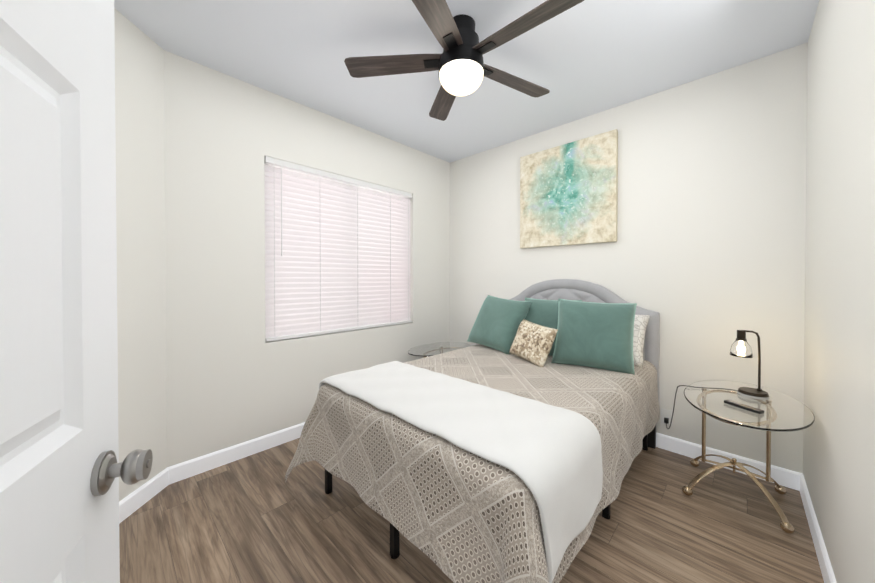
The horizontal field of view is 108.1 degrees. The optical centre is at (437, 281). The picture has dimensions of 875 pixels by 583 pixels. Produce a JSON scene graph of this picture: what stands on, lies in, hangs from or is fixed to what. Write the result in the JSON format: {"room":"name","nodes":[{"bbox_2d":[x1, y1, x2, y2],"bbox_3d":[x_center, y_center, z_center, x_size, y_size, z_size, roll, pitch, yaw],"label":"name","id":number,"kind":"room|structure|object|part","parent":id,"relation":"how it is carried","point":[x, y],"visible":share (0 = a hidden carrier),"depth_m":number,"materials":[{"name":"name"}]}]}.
{"room":"bedroom","nodes":[
{"label":"bedroom","id":0,"kind":"room"},
{"bbox_2d":[0,0,152,582],"bbox_3d":[-0.437,0.269,0.241,0.160,2.024,0.769,0,1,-26],"label":"door","id":1,"kind":"structure","parent":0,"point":[62,469],"depth_m":0.43,"materials":[{"name":"white wood"}]},
{"bbox_3d":[-0.584,0.319,0.538,0.160,0.066,0.107,0,1,-26],"label":"knob","id":2,"kind":"part","parent":1,"relation":"part of","materials":[{"name":"grey metal"}]},
{"bbox_2d":[114,8,166,501],"bbox_3d":[-1.735,-0.072,1.167,0.120,2.700,1.852,0,1,-1],"label":"wall","id":3,"kind":"structure","parent":0,"point":[140,221],"depth_m":1.80,"materials":[{"name":"white paint"}]},
{"bbox_2d":[119,468,168,523],"bbox_3d":[-1.668,1.226,1.181,0.014,0.105,1.612,0,1,-1],"label":"baseboard","id":4,"kind":"structure","parent":3,"relation":"attached to","point":[135,500],"depth_m":1.81,"materials":[{"name":"white paint"}]},
{"bbox_2d":[164,50,449,466],"bbox_3d":[-0.813,-0.089,2.975,0.120,2.700,2.900,1,1,44],"label":"wall","id":5,"kind":"structure","parent":0,"point":[233,377],"depth_m":2.29,"materials":[{"name":"white paint"}]},
{"bbox_2d":[167,422,304,484],"bbox_3d":[-0.765,1.209,2.941,0.014,0.105,2.660,1,1,44],"label":"baseboard","id":6,"kind":"structure","parent":5,"relation":"attached to","point":[192,467],"depth_m":2.22,"materials":[{"name":"white paint"}]},
{"bbox_2d":[264,156,411,341],"bbox_3d":[-0.828,-0.244,2.967,0.151,1.610,1.690,1,1,44],"label":"window blind","id":7,"kind":"object","parent":5,"relation":"attached to","point":[337,252],"visible":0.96,"depth_m":2.80,"materials":[{"name":"white plastic"}]},
{"bbox_2d":[114,0,818,162],"bbox_3d":[-0.134,-1.475,1.518,3.100,0.100,4.040,1,1,44],"label":"ceiling","id":8,"kind":"structure","parent":0,"point":[584,58],"depth_m":1.96,"materials":[{"name":"white paint"}]},
{"bbox_2d":[344,0,583,120],"bbox_3d":[0.169,-1.243,1.751,1.235,0.369,1.284,1,1,44],"label":"fan","id":9,"kind":"object","parent":8,"relation":"hanging from","point":[460,66],"visible":1,"depth_m":1.70,"materials":[{"name":"brown wood"}]},
{"bbox_3d":[-0.244,-1.236,1.816,0.560,0.033,0.135,0,1,6],"label":"blade","id":10,"kind":"part","parent":9,"relation":"part of","materials":[{"name":"brown wood"}]},
{"bbox_3d":[-0.020,-1.232,1.429,0.135,0.033,0.560,0,1,24],"label":"blade","id":11,"kind":"part","parent":9,"relation":"part of","materials":[{"name":"brown wood"}]},
{"bbox_3d":[0.054,-1.239,2.148,0.135,0.033,0.560,0,1,-12],"label":"blade","id":12,"kind":"part","parent":9,"relation":"part of","materials":[{"name":"brown wood"}]},
{"bbox_3d":[0.462,-1.238,1.968,0.560,0.033,0.135,0,1,-30],"label":"blade","id":13,"kind":"part","parent":9,"relation":"part of","materials":[{"name":"brown wood"}]},
{"bbox_3d":[0.417,-1.233,1.524,0.560,0.033,0.135,0,1,42],"label":"blade","id":14,"kind":"part","parent":9,"relation":"part of","materials":[{"name":"brown wood"}]},
{"bbox_2d":[119,438,823,582],"bbox_3d":[-0.134,1.325,1.545,3.100,0.100,4.040,1,1,44],"label":"floor","id":15,"kind":"structure","parent":0,"point":[254,518],"depth_m":1.60,"materials":[{"name":"brown wood"}]},
{"bbox_2d":[408,342,469,357],"bbox_3d":[0.031,0.984,3.395,0.500,0.545,0.810,1,1,44],"label":"table","id":16,"kind":"object","parent":15,"relation":"on","point":[427,350],"visible":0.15,"depth_m":3.36,"materials":[{"name":"beige metal"}]},
{"bbox_2d":[285,279,659,582],"bbox_3d":[0.418,0.628,2.122,1.656,1.282,2.176,1,1,44],"label":"bed","id":17,"kind":"object","parent":15,"relation":"on","point":[514,441],"visible":1,"depth_m":1.49,"materials":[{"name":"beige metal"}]},
{"bbox_2d":[319,361,602,582],"bbox_3d":[-0.019,0.753,1.646,1.486,0.356,0.572,1,1,44],"label":"blanket","id":18,"kind":"object","parent":17,"relation":"on","point":[549,457],"depth_m":1.26,"materials":[{"name":"white fabric"}]},
{"bbox_3d":[0.457,1.084,2.158,1.340,0.370,1.935,1,1,44],"label":"frame","id":19,"kind":"part","parent":17,"relation":"part of","materials":[{"name":"black metal"}]},
{"bbox_2d":[467,295,531,354],"bbox_3d":[0.544,0.371,2.856,0.168,0.500,0.520,36,-17,-34],"label":"pillow","id":20,"kind":"object","parent":17,"relation":"on","point":[495,327],"depth_m":2.75,"materials":[{"name":"green fabric"}]},
{"bbox_2d":[509,319,557,366],"bbox_3d":[0.716,0.460,2.401,0.116,0.300,0.380,26,-5,-24],"label":"pillow","id":21,"kind":"object","parent":17,"relation":"on","point":[531,346],"depth_m":2.32,"materials":[{"name":"beige fabric"}]},
{"bbox_2d":[525,297,581,355],"bbox_3d":[0.926,0.382,2.673,0.500,0.500,0.168,0,-21,42],"label":"pillow","id":22,"kind":"object","parent":17,"relation":"on","point":[540,312],"depth_m":2.66,"materials":[{"name":"green fabric"}]},
{"bbox_2d":[551,298,636,374],"bbox_3d":[1.113,0.376,2.270,0.520,0.500,0.179,3,-20,30],"label":"pillow","id":23,"kind":"object","parent":17,"relation":"on","point":[591,336],"depth_m":2.19,"materials":[{"name":"green fabric"}]},
{"bbox_3d":[1.157,0.461,2.881,1.420,0.962,0.055,1,1,44],"label":"headboard","id":24,"kind":"part","parent":17,"relation":"part of","materials":[{"name":"grey fabric"}]},
{"bbox_2d":[682,380,814,533],"bbox_3d":[1.659,0.958,1.734,0.508,0.630,0.830,1,1,44],"label":"side table","id":25,"kind":"object","parent":15,"relation":"on","point":[783,412],"visible":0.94,"depth_m":1.70,"materials":[{"name":"clear glass"}]},
{"bbox_2d":[664,330,769,428],"bbox_3d":[1.730,0.681,2.026,0.529,0.804,0.493,1,1,44],"label":"lamp","id":26,"kind":"object","parent":25,"relation":"on","point":[740,346],"visible":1,"depth_m":1.80,"materials":[{"name":"brown metal"}]},
{"bbox_3d":[1.685,0.855,2.071,0.404,0.455,0.493,1,1,44],"label":"cord","id":27,"kind":"part","parent":26,"relation":"part of","materials":[{"name":"black plastic"}]},
{"bbox_3d":[1.752,0.384,1.832,0.098,0.095,0.098,1,1,44],"label":"lamp shade","id":28,"kind":"part","parent":26,"relation":"part of","materials":[{"name":"clear glass"}]},
{"bbox_2d":[724,400,763,413],"bbox_3d":[1.552,0.634,1.611,0.036,0.017,0.150,0,1,-18],"label":"remote","id":29,"kind":"object","parent":25,"relation":"on","point":[745,407],"visible":0.98,"depth_m":1.60,"materials":[{"name":"black plastic"}]},
{"bbox_3d":[1.654,0.648,1.721,0.500,0.010,0.810,1,1,44],"label":"glass","id":30,"kind":"part","parent":25,"relation":"part of","materials":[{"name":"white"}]},
{"bbox_2d":[450,42,807,473],"bbox_3d":[1.224,-0.089,2.945,3.100,2.700,0.120,1,1,44],"label":"wall","id":31,"kind":"structure","parent":0,"point":[704,255],"depth_m":2.26,"materials":[{"name":"white paint"}]},
{"bbox_2d":[520,129,617,247],"bbox_3d":[1.153,-0.783,2.892,0.869,0.910,0.038,1,1,44],"label":"picture","id":32,"kind":"object","parent":31,"relation":"attached to","point":[568,193],"visible":0.98,"depth_m":2.83,"materials":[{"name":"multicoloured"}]},
{"bbox_2d":[661,408,672,425],"bbox_3d":[1.725,1.021,2.388,0.072,0.115,0.005,1,1,44],"label":"electrical outlet plate","id":33,"kind":"object","parent":31,"relation":"attached to","point":[665,413],"visible":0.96,"depth_m":2.39,"materials":[{"name":"white plastic"}]},
{"bbox_2d":[656,433,801,490],"bbox_3d":[1.178,1.209,2.909,2.860,0.105,0.014,1,1,44],"label":"baseboard","id":34,"kind":"structure","parent":31,"relation":"attached to","point":[785,477],"depth_m":2.15,"materials":[{"name":"white paint"}]},
{"bbox_2d":[803,0,874,582],"bbox_3d":[0.941,-0.066,0.499,0.120,2.700,4.040,1,1,44],"label":"wall","id":35,"kind":"structure","parent":0,"point":[839,402],"depth_m":1.20,"materials":[{"name":"white paint"}]},
{"bbox_2d":[800,474,836,582],"bbox_3d":[0.893,1.231,0.558,0.014,0.105,3.800,1,1,44],"label":"baseboard","id":36,"kind":"structure","parent":35,"relation":"attached to","point":[827,572],"depth_m":1.49,"materials":[{"name":"white paint"}]}
]}

